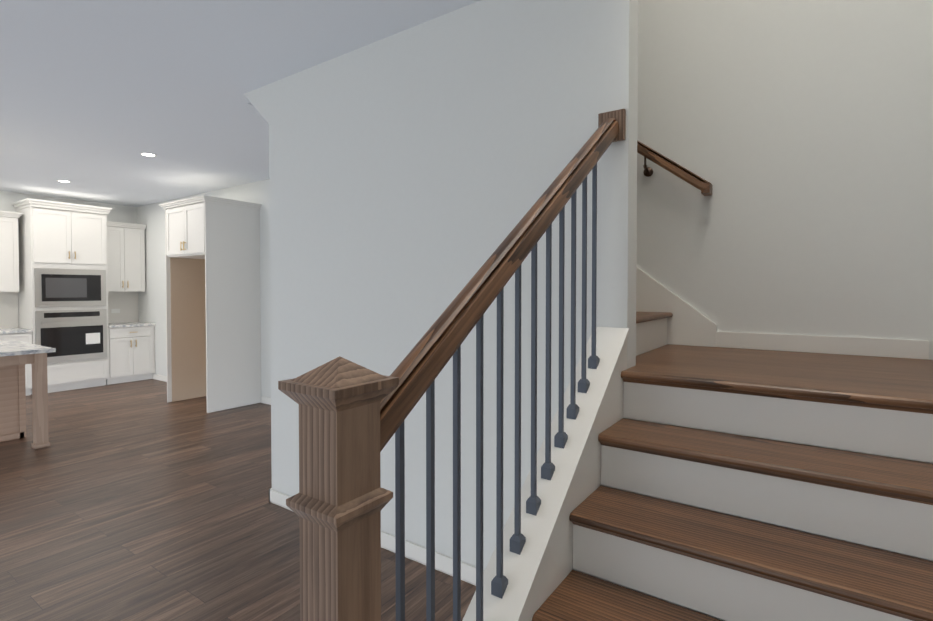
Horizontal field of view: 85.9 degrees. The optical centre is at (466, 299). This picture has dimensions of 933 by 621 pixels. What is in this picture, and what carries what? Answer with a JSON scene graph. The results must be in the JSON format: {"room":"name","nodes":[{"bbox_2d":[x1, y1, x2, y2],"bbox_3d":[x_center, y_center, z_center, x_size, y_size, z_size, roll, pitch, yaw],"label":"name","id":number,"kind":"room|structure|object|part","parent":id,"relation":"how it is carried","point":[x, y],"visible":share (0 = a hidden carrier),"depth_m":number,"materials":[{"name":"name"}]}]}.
{"room":"home staircase","nodes":[
{"label":"home staircase","id":0,"kind":"room"},
{"bbox_2d":[0,191,136,327],"bbox_3d":[-8.407,-0.060,4.571,0.120,2.860,9.940,1,1,35],"label":"wall","id":1,"kind":"structure","parent":0,"point":[122,214],"depth_m":7.81,"materials":[{"name":"paint"}]},
{"bbox_2d":[0,214,19,293],"bbox_3d":[-6.707,-0.630,6.581,0.350,1.058,1.189,1,1,35],"label":"upper cabinet","id":2,"kind":"object","parent":1,"relation":"attached to","point":[9,223],"depth_m":6.90,"materials":[{"name":"white wood"}]},
{"bbox_2d":[108,222,145,293],"bbox_3d":[-5.630,-0.662,8.123,0.350,1.058,0.633,1,1,35],"label":"upper cabinet","id":3,"kind":"object","parent":1,"relation":"attached to","point":[126,244],"depth_m":8.07,"materials":[{"name":"white wood"}]},
{"bbox_2d":[137,179,270,397],"bbox_3d":[-3.837,-0.117,7.368,4.170,2.860,0.120,1,1,35],"label":"wall","id":4,"kind":"structure","parent":0,"point":[151,300],"depth_m":7.97,"materials":[{"name":"paint"}]},
{"bbox_2d":[153,373,166,381],"bbox_3d":[-4.544,1.260,7.808,2.540,0.088,0.012,1,1,35],"label":"baseboard","id":5,"kind":"structure","parent":4,"relation":"attached to","point":[155,376],"depth_m":8.07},
{"bbox_2d":[261,396,270,404],"bbox_3d":[-2.408,1.290,6.317,0.590,0.088,0.012,1,1,35],"label":"baseboard","id":6,"kind":"structure","parent":4,"relation":"attached to","point":[266,400],"depth_m":6.42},
{"bbox_2d":[0,379,475,620],"bbox_3d":[-2.892,1.435,3.836,16.000,0.100,15.000,1,1,35],"label":"floor","id":7,"kind":"structure","parent":0,"point":[142,500],"depth_m":3.15,"materials":[{"name":"brown wood"}]},
{"bbox_2d":[0,334,31,395],"bbox_3d":[-6.403,0.884,6.812,0.620,0.880,0.633,1,1,35],"label":"base cabinet","id":8,"kind":"object","parent":7,"relation":"on","point":[27,338],"depth_m":6.85,"materials":[{"name":"white wood"}]},
{"bbox_2d":[0,326,31,333],"bbox_3d":[-7.204,0.451,5.642,0.635,0.035,3.455,1,1,35],"label":"countertop","id":9,"kind":"structure","parent":8,"relation":"on","point":[11,329],"depth_m":6.79,"materials":[{"name":"white stone"}]},
{"bbox_2d":[0,353,49,448],"bbox_3d":[-5.233,0.946,3.787,1.185,0.880,2.995,1,1,35],"label":"kitchen island","id":10,"kind":"object","parent":7,"relation":"on","point":[16,357],"depth_m":4.81,"materials":[{"name":"brown wood"}]},
{"bbox_2d":[0,341,55,356],"bbox_3d":[-5.231,0.488,3.785,1.240,0.035,3.070,1,1,35],"label":"island countertop","id":11,"kind":"structure","parent":10,"relation":"on","point":[7,348],"depth_m":4.67,"materials":[{"name":"white stone"}]},
{"bbox_2d":[16,202,111,392],"bbox_3d":[-5.946,-0.008,7.415,0.658,2.640,0.900,1,1,35],"label":"tall cabinet","id":12,"kind":"object","parent":7,"relation":"on","point":[72,280],"depth_m":7.20,"materials":[{"name":"white wood"}]},
{"bbox_2d":[112,326,154,383],"bbox_3d":[-5.514,0.858,8.085,0.620,0.880,0.653,1,1,35],"label":"base cabinet","id":13,"kind":"object","parent":7,"relation":"on","point":[133,347],"depth_m":7.91,"materials":[{"name":"white wood"}]},
{"bbox_2d":[112,322,155,329],"bbox_3d":[-5.508,0.401,8.071,0.635,0.035,0.653,1,1,35],"label":"countertop","id":14,"kind":"structure","parent":13,"relation":"on","point":[114,324],"depth_m":8.08,"materials":[{"name":"white stone"}]},
{"bbox_2d":[159,195,261,412],"bbox_3d":[-3.286,0.051,6.457,1.090,2.560,0.745,1,1,35],"label":"cabinet","id":15,"kind":"object","parent":7,"relation":"on","point":[213,311],"visible":1,"depth_m":6.29,"materials":[{"name":"white wood"}]},
{"bbox_2d":[278,109,932,620],"bbox_3d":[-0.137,-0.168,2.209,3.694,3.173,2.778,1,1,35],"label":"staircase","id":16,"kind":"structure","parent":7,"relation":"on","point":[696,465],"depth_m":1.47,"materials":[{"name":"brown wood"}]},
{"bbox_3d":[0.196,-0.225,1.490,0.066,0.066,1.667,1,36,35],"label":"handrail","id":17,"kind":"part","parent":16,"relation":"part of","materials":[{"name":"brown wood"}]},
{"bbox_2d":[0,0,479,206],"bbox_3d":[-2.892,-1.624,3.774,16.000,0.300,15.000,1,1,35],"label":"ceiling","id":18,"kind":"structure","parent":0,"point":[97,97],"depth_m":3.35,"materials":[{"name":"paint"}]},
{"bbox_2d":[140,153,156,156],"bbox_3d":[-3.283,-1.499,5.172,0.148,0.004,0.148,1,1,26],"label":"recessed light","id":19,"kind":"object","parent":18,"relation":"in","point":[149,154],"depth_m":5.16,"materials":[{"name":"white"}]},
{"bbox_2d":[244,0,637,569],"bbox_3d":[-0.434,-0.025,2.871,2.740,2.860,0.120,1,1,35],"label":"wall","id":20,"kind":"structure","parent":0,"point":[415,172],"depth_m":2.56,"materials":[{"name":"paint"}]},
{"bbox_2d":[269,488,484,585],"bbox_3d":[-0.408,1.363,2.800,2.322,0.088,0.012,1,1,35],"label":"baseboard","id":21,"kind":"structure","parent":20,"relation":"attached to","point":[417,553],"depth_m":2.69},
{"bbox_2d":[636,0,932,359],"bbox_3d":[0.758,-1.755,3.321,3.540,6.300,0.120,1,1,35],"label":"wall","id":22,"kind":"structure","parent":0,"point":[797,135],"depth_m":2.61,"materials":[{"name":"paint"}]},
{"bbox_2d":[637,140,712,195],"bbox_3d":[0.346,-1.558,3.477,2.485,1.908,0.100,1,1,35],"label":"handrail","id":23,"kind":"object","parent":22,"relation":"attached to","point":[704,186],"depth_m":2.86,"materials":[{"name":"brown wood"}]}
]}

